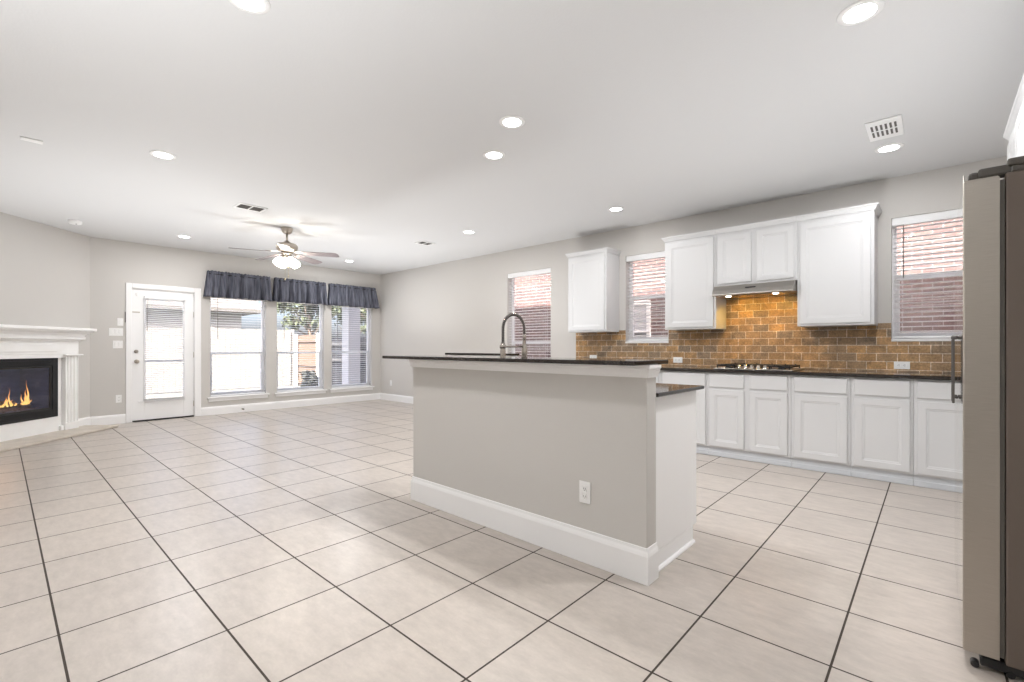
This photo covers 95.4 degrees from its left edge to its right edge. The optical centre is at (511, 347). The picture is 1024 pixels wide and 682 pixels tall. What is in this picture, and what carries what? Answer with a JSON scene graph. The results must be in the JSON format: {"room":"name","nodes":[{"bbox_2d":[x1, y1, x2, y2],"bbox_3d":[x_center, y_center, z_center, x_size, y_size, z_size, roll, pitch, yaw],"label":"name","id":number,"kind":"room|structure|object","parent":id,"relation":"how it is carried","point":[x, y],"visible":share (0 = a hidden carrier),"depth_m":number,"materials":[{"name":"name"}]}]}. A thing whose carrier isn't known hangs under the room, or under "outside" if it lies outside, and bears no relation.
{"room":"open-plan kitchen","nodes":[
{"label":"open-plan kitchen","id":0,"kind":"room"},
{"bbox_2d":[0,212,89,418],"bbox_3d":[-6.094,-0.230,5.028,0.150,2.742,3.408,0,0,-3],"label":"wall","id":1,"kind":"structure","parent":0,"point":[45,269],"depth_m":6.07,"materials":[{"name":"grey paint"}]},
{"bbox_2d":[78,417,90,425],"bbox_3d":[-6.011,1.071,5.039,0.016,0.140,3.382,0,0,-3],"label":"baseboard","id":2,"kind":"structure","parent":1,"relation":"attached to","point":[87,420],"depth_m":6.64,"materials":[{"name":"white paint"}]},
{"bbox_2d":[90,237,379,416],"bbox_3d":[-4.557,-0.230,8.552,0.150,2.742,4.770,0,0,42],"label":"wall","id":3,"kind":"structure","parent":0,"point":[114,264],"depth_m":7.57,"materials":[{"name":"grey paint"}]},
{"bbox_2d":[109,328,122,335],"bbox_3d":[-5.904,-0.231,6.945,0.010,0.115,0.162,0,0,42],"label":"light switch","id":4,"kind":"object","parent":3,"relation":"attached to","point":[112,331],"visible":1,"depth_m":6.94,"materials":[{"name":"white plastic"}]},
{"bbox_2d":[113,341,122,347],"bbox_3d":[-5.891,-0.044,6.960,0.010,0.115,0.116,0,0,42],"label":"light switch","id":5,"kind":"object","parent":3,"relation":"attached to","point":[116,344],"visible":1,"depth_m":6.96,"materials":[{"name":"white plastic"}]},
{"bbox_2d":[116,395,121,402],"bbox_3d":[-5.884,0.769,6.968,0.010,0.115,0.070,0,0,42],"label":"wall socket","id":6,"kind":"object","parent":3,"relation":"attached to","point":[118,397],"visible":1,"depth_m":6.97,"materials":[{"name":"white plastic"}]},
{"bbox_2d":[117,318,122,325],"bbox_3d":[-5.871,-0.383,6.982,0.010,0.115,0.070,0,0,42],"label":"light switch","id":7,"kind":"object","parent":3,"relation":"attached to","point":[119,320],"visible":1,"depth_m":6.98,"materials":[{"name":"white plastic"}]},
{"bbox_2d":[126,283,200,422],"bbox_3d":[-5.539,0.081,7.422,0.192,2.120,0.973,0,0,42],"label":"door","id":8,"kind":"structure","parent":3,"relation":"in","point":[136,411],"depth_m":7.32,"materials":[{"name":"white paint"}]},
{"bbox_2d":[138,296,185,401],"bbox_3d":[-5.516,0.021,7.351,0.050,1.640,0.602,0,0,42],"label":"door blind","id":9,"kind":"object","parent":8,"relation":"attached to","point":[145,297],"visible":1,"depth_m":7.37,"materials":[{"name":"white plastic"}]},
{"bbox_2d":[90,393,379,424],"bbox_3d":[-4.495,1.071,8.497,0.016,0.140,4.764,0,0,42],"label":"baseboard","id":10,"kind":"structure","parent":3,"relation":"attached to","point":[205,411],"depth_m":8.46,"materials":[{"name":"white paint"}]},
{"bbox_2d":[203,270,271,300],"bbox_3d":[-4.733,-1.064,8.098,0.196,0.453,1.054,0,0,42],"label":"valance","id":11,"kind":"object","parent":3,"relation":"attached to","point":[217,284],"visible":1,"depth_m":8.05,"materials":[{"name":"grey fabric"}]},
{"bbox_2d":[207,298,269,401],"bbox_3d":[-4.829,-0.001,8.215,0.190,1.835,0.986,0,0,42],"label":"window","id":12,"kind":"structure","parent":3,"relation":"in","point":[256,395],"depth_m":8.28,"materials":[{"name":"white paint"}]},
{"bbox_2d":[210,297,265,395],"bbox_3d":[-4.820,-0.044,8.207,0.067,1.746,0.878,0,0,42],"label":"window blind","id":13,"kind":"object","parent":12,"relation":"attached to","point":[210,297],"visible":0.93,"depth_m":8.19,"materials":[{"name":"white plastic"}]},
{"bbox_2d":[272,277,327,304],"bbox_3d":[-4.012,-1.064,8.893,0.196,0.453,1.028,0,0,42],"label":"valance","id":14,"kind":"object","parent":3,"relation":"attached to","point":[288,290],"visible":1,"depth_m":8.84,"materials":[{"name":"grey fabric"}]},
{"bbox_2d":[274,305,326,396],"bbox_3d":[-4.100,-0.001,9.018,0.190,1.835,1.005,0,0,42],"label":"window","id":15,"kind":"structure","parent":3,"relation":"in","point":[315,391],"depth_m":9.17,"materials":[{"name":"white paint"}]},
{"bbox_2d":[277,302,322,391],"bbox_3d":[-4.092,-0.044,9.011,0.067,1.746,0.897,0,0,42],"label":"window blind","id":16,"kind":"object","parent":15,"relation":"attached to","point":[279,302],"visible":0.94,"depth_m":8.99,"materials":[{"name":"white plastic"}]},
{"bbox_2d":[329,309,374,392],"bbox_3d":[-3.389,-0.001,9.804,0.190,1.835,1.005,0,0,42],"label":"window","id":17,"kind":"structure","parent":3,"relation":"in","point":[359,388],"depth_m":9.96,"materials":[{"name":"white paint"}]},
{"bbox_2d":[332,305,370,387],"bbox_3d":[-3.380,-0.044,9.796,0.067,1.746,0.897,0,0,42],"label":"window blind","id":18,"kind":"object","parent":17,"relation":"attached to","point":[337,320],"visible":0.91,"depth_m":9.76,"materials":[{"name":"white plastic"}]},
{"bbox_2d":[328,283,379,308],"bbox_3d":[-3.281,-1.064,9.700,0.196,0.453,1.078,0,0,42],"label":"valance","id":19,"kind":"object","parent":3,"relation":"attached to","point":[338,294],"visible":1,"depth_m":9.64,"materials":[{"name":"grey fabric"}]},
{"bbox_2d":[445,353,519,356],"bbox_3d":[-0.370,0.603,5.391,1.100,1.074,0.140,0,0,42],"label":"sink","id":20,"kind":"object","parent":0,"point":[447,354],"depth_m":5.28,"materials":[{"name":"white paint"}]},
{"bbox_2d":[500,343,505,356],"bbox_3d":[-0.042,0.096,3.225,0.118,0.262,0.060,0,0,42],"label":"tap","id":21,"kind":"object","parent":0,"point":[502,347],"depth_m":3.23,"materials":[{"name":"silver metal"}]},
{"bbox_2d":[0,0,1023,274],"bbox_3d":[-1.609,-1.726,4.254,10.290,0.250,7.480,0,0,42],"label":"ceiling","id":22,"kind":"structure","parent":0,"point":[363,129],"depth_m":3.17,"materials":[{"name":"white paint"}]},
{"bbox_2d":[20,136,42,143],"bbox_3d":[-3.703,-1.596,3.590,0.070,0.008,0.124,0,0,42],"label":"ceiling plate","id":23,"kind":"object","parent":22,"relation":"attached to","point":[21,137],"visible":1,"depth_m":3.58,"materials":[{"name":"white plastic"}]},
{"bbox_2d":[68,219,81,224],"bbox_3d":[-5.525,-1.578,5.889,0.135,0.044,0.135,0,0,42],"label":"smoke detector","id":24,"kind":"object","parent":22,"relation":"attached to","point":[74,222],"visible":1,"depth_m":5.86,"materials":[{"name":"white plastic"}]},
{"bbox_2d":[149,150,176,159],"bbox_3d":[-2.899,-1.597,3.869,0.183,0.007,0.183,0,0,42],"label":"recessed light","id":25,"kind":"object","parent":22,"relation":"in","point":[157,153],"visible":1,"depth_m":3.85,"materials":[{"name":"white plastic"}]},
{"bbox_2d":[176,235,191,237],"bbox_3d":[-4.726,-1.597,6.712,0.183,0.007,0.183,0,0,42],"label":"recessed light","id":26,"kind":"object","parent":22,"relation":"in","point":[182,236],"visible":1,"depth_m":6.69,"materials":[{"name":"white plastic"}]},
{"bbox_2d":[229,0,270,13],"bbox_3d":[-1.214,-1.597,2.143,0.183,0.007,0.183,0,0,42],"label":"recessed light","id":27,"kind":"object","parent":22,"relation":"in","point":[250,6],"visible":1,"depth_m":2.17,"materials":[{"name":"white plastic"}]},
{"bbox_2d":[233,203,267,212],"bbox_3d":[-2.987,-1.595,5.321,0.220,0.009,0.300,0,0,42],"label":"ceiling vent","id":28,"kind":"object","parent":22,"relation":"in","point":[239,205],"visible":1,"depth_m":5.31,"materials":[{"name":"white plastic"}]},
{"bbox_2d":[228,227,338,279],"bbox_3d":[-3.050,-1.248,6.227,1.291,0.703,1.284,0,0,42],"label":"ceiling fan","id":29,"kind":"object","parent":22,"relation":"hanging from","point":[287,248],"visible":1,"depth_m":6.20,"materials":[{"name":"beige wood"}]},
{"bbox_2d":[415,241,434,245],"bbox_3d":[-1.332,-1.595,7.130,0.190,0.009,0.250,0,0,42],"label":"ceiling vent","id":30,"kind":"object","parent":22,"relation":"in","point":[419,242],"visible":1,"depth_m":7.13,"materials":[{"name":"white plastic"}]},
{"bbox_2d":[462,230,474,233],"bbox_3d":[-0.595,-1.597,6.450,0.183,0.007,0.183,0,0,42],"label":"recessed light","id":31,"kind":"object","parent":22,"relation":"in","point":[465,231],"visible":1,"depth_m":6.42,"materials":[{"name":"white plastic"}]},
{"bbox_2d":[483,150,504,159],"bbox_3d":[-0.150,-1.597,3.869,0.183,0.007,0.183,0,0,42],"label":"recessed light","id":32,"kind":"object","parent":22,"relation":"in","point":[491,154],"visible":1,"depth_m":3.85,"materials":[{"name":"white plastic"}]},
{"bbox_2d":[499,115,524,127],"bbox_3d":[0.000,-1.597,3.303,0.183,0.007,0.183,0,0,42],"label":"recessed light","id":33,"kind":"object","parent":22,"relation":"in","point":[511,121],"visible":1,"depth_m":3.29,"materials":[{"name":"white plastic"}]},
{"bbox_2d":[608,206,623,210],"bbox_3d":[1.200,-1.597,5.379,0.183,0.007,0.183,0,0,42],"label":"recessed light","id":34,"kind":"object","parent":22,"relation":"in","point":[617,208],"visible":1,"depth_m":5.35,"materials":[{"name":"white plastic"}]},
{"bbox_2d":[837,0,884,25],"bbox_3d":[1.661,-1.597,2.223,0.183,0.007,0.183,0,0,42],"label":"recessed light","id":35,"kind":"object","parent":22,"relation":"in","point":[861,11],"visible":1,"depth_m":2.22,"materials":[{"name":"white plastic"}]},
{"bbox_2d":[865,115,903,141],"bbox_3d":[2.722,-1.593,3.401,0.203,0.012,0.378,0,0,42],"label":"ceiling vent","id":36,"kind":"object","parent":22,"relation":"in","point":[889,127],"visible":1,"depth_m":3.38,"materials":[{"name":"white plastic"}]},
{"bbox_2d":[874,143,903,152],"bbox_3d":[3.022,-1.597,3.734,0.183,0.007,0.183,0,0,42],"label":"recessed light","id":37,"kind":"object","parent":22,"relation":"in","point":[893,146],"visible":1,"depth_m":3.72,"materials":[{"name":"white plastic"}]},
{"bbox_2d":[0,399,1023,681],"bbox_3d":[-1.609,1.201,4.254,10.290,0.120,7.480,0,0,42],"label":"floor","id":38,"kind":"structure","parent":0,"point":[293,544],"depth_m":2.33,"materials":[{"name":"tile"}]},
{"bbox_2d":[0,425,117,451],"bbox_3d":[-5.816,1.124,5.697,0.469,0.033,1.920,0,0,-3],"label":"hearth","id":39,"kind":"object","parent":38,"relation":"on","point":[18,443],"visible":1,"depth_m":5.79,"materials":[{"name":"stone"}]},
{"bbox_2d":[0,324,96,441],"bbox_3d":[-5.937,0.422,5.691,0.227,1.371,1.790,0,0,-3],"label":"fireplace mantel","id":40,"kind":"object","parent":39,"relation":"on","point":[16,341],"visible":0.99,"depth_m":6.03,"materials":[{"name":"wood"}]},
{"bbox_2d":[0,358,57,424],"bbox_3d":[-6.198,0.525,5.678,0.426,0.773,0.976,0,0,-3],"label":"fireplace insert","id":41,"kind":"object","parent":40,"relation":"in","point":[28,387],"visible":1,"depth_m":6.00,"materials":[{"name":"black metal"}]},
{"bbox_2d":[0,324,96,331],"bbox_3d":[-5.937,-0.244,5.691,0.227,0.040,1.790,0,0,-3],"label":"mantel shelf","id":42,"kind":"object","parent":40,"relation":"attached to","point":[3,327],"depth_m":5.77,"materials":[{"name":"wood"}]},
{"bbox_2d":[408,359,660,585],"bbox_3d":[-0.023,0.613,2.900,1.934,1.055,0.128,0,0,42],"label":"kitchen island","id":43,"kind":"structure","parent":38,"relation":"on","point":[504,447],"depth_m":2.64,"materials":[{"name":"grey paint"}]},
{"bbox_2d":[382,355,667,365],"bbox_3d":[-0.089,0.073,2.963,2.087,0.021,0.363,0,0,42],"label":"bar","id":44,"kind":"object","parent":43,"relation":"on","point":[593,361],"visible":1,"depth_m":2.58,"materials":[{"name":"stone"}]},
{"bbox_2d":[579,480,590,503],"bbox_3d":[0.386,0.769,2.473,0.070,0.115,0.010,0,0,42],"label":"wall socket","id":45,"kind":"object","parent":43,"relation":"attached to","point":[584,487],"visible":1,"depth_m":2.47,"materials":[{"name":"white plastic"}]},
{"bbox_2d":[656,370,661,382],"bbox_3d":[1.694,0.700,5.677,0.533,0.881,0.632,0,0,42],"label":"base cabinet","id":46,"kind":"object","parent":38,"relation":"on","point":[659,378],"visible":0.02,"depth_m":5.29,"materials":[{"name":"white paint"}]},
{"bbox_2d":[656,390,695,571],"bbox_3d":[0.232,0.695,3.174,1.849,0.891,0.616,0,0,42],"label":"island end panel","id":47,"kind":"object","parent":38,"relation":"on","point":[675,413],"visible":0.2,"depth_m":2.54,"materials":[{"name":"white paint"}]},
{"bbox_2d":[656,383,703,396],"bbox_3d":[0.236,0.237,3.178,1.890,0.020,0.627,0,0,42],"label":"countertop","id":48,"kind":"structure","parent":47,"relation":"on","point":[662,389],"depth_m":2.60,"materials":[{"name":"stone"}]},
{"bbox_2d":[500,313,526,356],"bbox_3d":[0.024,-0.011,3.299,0.118,0.476,0.257,0,0,42],"label":"tap","id":49,"kind":"object","parent":48,"relation":"on","point":[503,346],"visible":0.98,"depth_m":3.31,"materials":[{"name":"silver metal"}]},
{"bbox_2d":[662,370,708,454],"bbox_3d":[2.083,0.700,5.324,0.513,0.881,0.632,0,0,42],"label":"base cabinet","id":50,"kind":"object","parent":38,"relation":"on","point":[668,377],"visible":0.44,"depth_m":4.98,"materials":[{"name":"white paint"}]},
{"bbox_2d":[708,372,791,466],"bbox_3d":[2.559,0.700,4.893,0.768,0.881,0.632,0,0,42],"label":"base cabinet","id":51,"kind":"object","parent":38,"relation":"on","point":[749,414],"visible":0.92,"depth_m":4.63,"materials":[{"name":"white paint"}]},
{"bbox_2d":[791,375,850,475],"bbox_3d":[3.015,0.700,4.479,0.459,0.881,0.632,0,0,42],"label":"base cabinet","id":52,"kind":"object","parent":38,"relation":"on","point":[820,405],"visible":0.88,"depth_m":4.25,"materials":[{"name":"white paint"}]},
{"bbox_2d":[851,377,913,485],"bbox_3d":[3.341,0.700,4.184,0.417,0.881,0.632,0,0,42],"label":"base cabinet","id":53,"kind":"object","parent":38,"relation":"on","point":[882,409],"visible":0.93,"depth_m":3.95,"materials":[{"name":"white paint"}]},
{"bbox_2d":[914,379,954,491],"bbox_3d":[3.663,0.700,3.892,0.448,0.881,0.632,0,0,42],"label":"base cabinet","id":54,"kind":"object","parent":38,"relation":"on","point":[934,410],"visible":0.59,"depth_m":3.73,"materials":[{"name":"white paint"}]},
{"bbox_2d":[951,156,1023,679],"bbox_3d":[2.219,0.246,1.726,0.861,1.789,0.905,0,0,42],"label":"fridge","id":55,"kind":"object","parent":38,"relation":"on","point":[987,344],"visible":1,"depth_m":1.62,"materials":[{"name":"silver metal"}]},
{"bbox_3d":[1.114,0.700,6.202,1.028,0.881,0.632,0,0,42],"label":"base cabinet","id":56,"kind":"object","parent":38,"relation":"on","visible":0},
{"bbox_2d":[660,365,950,379],"bbox_3d":[2.202,0.242,4.612,4.818,0.030,1.528,0,0,42],"label":"countertop","id":57,"kind":"structure","parent":56,"relation":"on","point":[812,372],"depth_m":4.24,"materials":[{"name":"stone"}]},
{"bbox_2d":[713,363,803,370],"bbox_3d":[2.572,0.199,4.868,0.733,0.056,0.515,0,0,42],"label":"gas cooktop","id":58,"kind":"object","parent":57,"relation":"in","point":[736,366],"visible":1,"depth_m":4.76,"materials":[{"name":"metal"}]},
{"bbox_2d":[380,156,1006,396],"bbox_3d":[0.852,-0.230,6.970,10.290,2.742,0.150,0,0,42],"label":"wall","id":59,"kind":"structure","parent":0,"point":[458,306],"depth_m":7.09,"materials":[{"name":"grey paint"}]},
{"bbox_2d":[380,393,412,403],"bbox_3d":[-1.004,1.071,8.540,5.128,0.140,0.016,0,0,42],"label":"baseboard","id":60,"kind":"structure","parent":59,"relation":"attached to","point":[383,396],"depth_m":9.83,"materials":[{"name":"white paint"}]},
{"bbox_2d":[512,278,550,352],"bbox_3d":[0.290,-0.311,7.445,1.000,1.815,0.190,0,0,42],"label":"window","id":61,"kind":"structure","parent":59,"relation":"in","point":[513,284],"depth_m":7.77,"materials":[{"name":"white paint"}]},
{"bbox_2d":[508,268,550,357],"bbox_3d":[0.282,-0.354,7.436,0.892,1.726,0.067,0,0,42],"label":"window blind","id":62,"kind":"object","parent":61,"relation":"attached to","point":[547,271],"visible":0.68,"depth_m":7.41,"materials":[{"name":"white plastic"}]},
{"bbox_2d":[565,247,620,332],"bbox_3d":[1.108,-0.755,6.389,0.670,1.094,0.364,0,0,42],"label":"upper cabinet","id":63,"kind":"object","parent":59,"relation":"attached to","point":[593,274],"visible":1,"depth_m":6.23,"materials":[{"name":"white paint"}]},
{"bbox_2d":[625,341,668,342],"bbox_3d":[1.779,-0.067,6.087,0.608,0.022,0.110,0,0,42],"label":"trim","id":64,"kind":"structure","parent":59,"relation":"attached to","point":[642,341],"depth_m":6.00,"materials":[{"name":"white paint"}]},
{"bbox_2d":[629,262,668,341],"bbox_3d":[1.830,-0.649,6.144,0.600,1.150,0.051,0,0,42],"label":"window","id":65,"kind":"structure","parent":59,"relation":"in","point":[631,335],"depth_m":6.30,"materials":[{"name":"white paint"}]},
{"bbox_2d":[626,251,668,340],"bbox_3d":[1.776,-0.654,6.083,0.592,1.136,0.067,0,0,42],"label":"window blind","id":66,"kind":"object","parent":65,"relation":"attached to","point":[656,255],"visible":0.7,"depth_m":6.09,"materials":[{"name":"white plastic"}]},
{"bbox_2d":[661,229,725,330],"bbox_3d":[2.126,-0.755,5.466,0.619,1.094,0.364,0,0,42],"label":"upper cabinet","id":67,"kind":"object","parent":59,"relation":"attached to","point":[690,258],"visible":0.89,"depth_m":5.32,"materials":[{"name":"white paint"}]},
{"bbox_2d":[715,216,796,286],"bbox_3d":[2.644,-0.987,4.996,0.775,0.632,0.364,0,0,42],"label":"upper cabinet","id":68,"kind":"object","parent":59,"relation":"attached to","point":[763,251],"visible":0.84,"depth_m":4.85,"materials":[{"name":"white paint"}]},
{"bbox_2d":[712,280,796,299],"bbox_3d":[2.599,-0.601,4.947,0.765,0.127,0.474,0,0,42],"label":"range hood","id":69,"kind":"object","parent":68,"relation":"attached to","point":[778,288],"visible":0.96,"depth_m":4.81,"materials":[{"name":"metal"}]},
{"bbox_2d":[576,295,950,372],"bbox_3d":[2.711,-0.184,5.176,4.795,0.820,0.012,0,0,42],"label":"backsplash","id":70,"kind":"structure","parent":59,"relation":"attached to","point":[764,330],"depth_m":5.03,"materials":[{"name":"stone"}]},
{"bbox_2d":[673,357,681,362],"bbox_3d":[2.050,0.154,5.760,0.115,0.070,0.010,0,0,42],"label":"wall socket","id":71,"kind":"object","parent":70,"relation":"attached to","point":[675,359],"visible":1,"depth_m":5.76,"materials":[{"name":"white plastic"}]},
{"bbox_2d":[894,361,909,368],"bbox_3d":[3.626,0.166,4.332,0.115,0.070,0.010,0,0,42],"label":"wall socket","id":72,"kind":"object","parent":70,"relation":"attached to","point":[897,365],"visible":1,"depth_m":4.33,"materials":[{"name":"white plastic"}]},
{"bbox_2d":[797,202,881,326],"bbox_3d":[3.169,-0.755,4.521,0.637,1.094,0.364,0,0,42],"label":"upper cabinet","id":73,"kind":"object","parent":59,"relation":"attached to","point":[837,249],"visible":1,"depth_m":4.40,"materials":[{"name":"white paint"}]},
{"bbox_2d":[891,339,951,341],"bbox_3d":[3.831,-0.067,4.227,0.608,0.022,0.110,0,0,42],"label":"trim","id":74,"kind":"structure","parent":59,"relation":"attached to","point":[892,340],"depth_m":4.25,"materials":[{"name":"white paint"}]},
{"bbox_2d":[892,227,954,338],"bbox_3d":[3.883,-0.646,4.283,0.600,1.145,0.051,0,0,42],"label":"window","id":75,"kind":"structure","parent":59,"relation":"in","point":[893,228],"depth_m":4.44,"materials":[{"name":"white paint"}]},
{"bbox_2d":[892,209,957,337],"bbox_3d":[3.828,-0.651,4.223,0.592,1.131,0.067,0,0,42],"label":"window blind","id":76,"kind":"object","parent":75,"relation":"attached to","point":[951,214],"visible":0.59,"depth_m":4.27,"materials":[{"name":"white plastic"}]},
{"bbox_2d":[1003,73,1023,159],"bbox_3d":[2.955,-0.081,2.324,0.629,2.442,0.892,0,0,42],"label":"upper cabinet","id":77,"kind":"object","parent":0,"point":[1014,131],"visible":0.23,"depth_m":2.47,"materials":[{"name":"white paint"}]},
{"label":"outside","id":78,"kind":"structure","parent":0,"visible":0},
{"bbox_2d":[146,385,299,397],"bbox_3d":[-20.665,1.326,30.308,52.900,0.050,105.000,0,0,42],"label":"lawn","id":79,"kind":"structure","parent":78,"point":[240,389],"depth_m":13.76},
{"bbox_2d":[146,298,260,328],"bbox_3d":[-19.834,-1.580,19.906,9.300,5.758,13.900,0,0,42],"label":"house","id":80,"kind":"structure","parent":79,"relation":"on","point":[217,320],"depth_m":21.01,"materials":[{"name":"grey"}]},
{"bbox_2d":[146,327,293,393],"bbox_3d":[-12.370,0.341,10.443,0.152,1.919,14.700,0,0,42],"label":"fence","id":81,"kind":"object","parent":79,"relation":"on","point":[217,340],"visible":0.28,"depth_m":14.30,"materials":[{"name":"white wood"}]},
{"bbox_2d":[294,333,318,385],"bbox_3d":[-6.691,0.426,15.237,1.750,1.749,0.152,0,0,42],"label":"fence","id":82,"kind":"object","parent":79,"relation":"on","point":[297,345],"visible":0.45,"depth_m":15.46,"materials":[{"name":"brown wood"}]},
{"bbox_2d":[277,302,338,334],"bbox_3d":[-7.810,-0.721,17.793,2.426,4.049,2.975,0,0,42],"label":"tree","id":83,"kind":"object","parent":79,"relation":"on","point":[308,308],"visible":0.19,"depth_m":17.62,"materials":[{"name":"green plant"}]},
{"bbox_2d":[298,369,317,386],"bbox_3d":[-5.699,0.961,13.183,0.682,0.683,0.604,0,0,42],"label":"shrub","id":84,"kind":"object","parent":79,"relation":"on","point":[308,381],"visible":0.57,"depth_m":13.09,"materials":[{"name":"green plant"}]},
{"bbox_2d":[313,376,317,385],"bbox_3d":[-5.162,1.023,12.727,0.517,0.560,0.553,0,0,-20],"label":"shrub","id":85,"kind":"object","parent":79,"relation":"on","point":[315,383],"visible":0.05,"depth_m":12.67,"materials":[{"name":"green plant"}]},
{"bbox_2d":[318,306,366,336],"bbox_3d":[-7.223,-0.966,20.935,2.919,4.537,2.180,0,0,-6],"label":"tree","id":86,"kind":"object","parent":79,"relation":"on","point":[364,327],"visible":0.07,"depth_m":20.51,"materials":[{"name":"green plant"}]},
{"bbox_2d":[332,337,366,384],"bbox_3d":[-4.208,0.481,12.987,4.650,1.639,0.152,0,0,42],"label":"fence","id":87,"kind":"object","parent":79,"relation":"on","point":[336,345],"visible":0.06,"depth_m":13.88,"materials":[{"name":"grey wood"}]},
{"bbox_3d":[-6.006,1.236,8.657,2.100,0.129,7.800,0,0,42],"label":"patio","id":88,"kind":"object","parent":79,"relation":"on","visible":0},
{"bbox_2d":[342,307,359,383],"bbox_3d":[-3.990,-0.144,11.553,0.400,2.629,0.400,0,0,42],"label":"porch post","id":89,"kind":"object","parent":88,"relation":"on","point":[351,342],"visible":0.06,"depth_m":11.45,"materials":[{"name":"grey paint"}]},
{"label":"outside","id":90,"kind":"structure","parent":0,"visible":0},
{"bbox_3d":[21.233,1.326,25.902,15.090,0.050,55.260,0,0,42],"label":"ground","id":91,"kind":"structure","parent":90,"visible":0},
{"bbox_2d":[516,219,955,356],"bbox_3d":[5.714,-2.480,9.305,12.600,7.558,5.100,0,0,42],"label":"house","id":92,"kind":"structure","parent":91,"relation":"on","point":[542,334],"depth_m":6.41,"materials":[{"name":"red brick"}]},
{"bbox_2d":[634,300,650,336],"bbox_3d":[2.384,-0.309,9.130,0.700,1.200,0.030,0,0,42],"label":"window","id":93,"kind":"structure","parent":92,"relation":"attached to","point":[643,318],"depth_m":9.01,"materials":[{"name":"white paint"}]},
{"bbox_2d":[634,304,645,336],"bbox_3d":[2.391,-0.309,9.138,0.540,1.040,0.007,0,0,42],"label":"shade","id":94,"kind":"object","parent":93,"relation":"attached to","point":[643,318],"depth_m":9.04,"materials":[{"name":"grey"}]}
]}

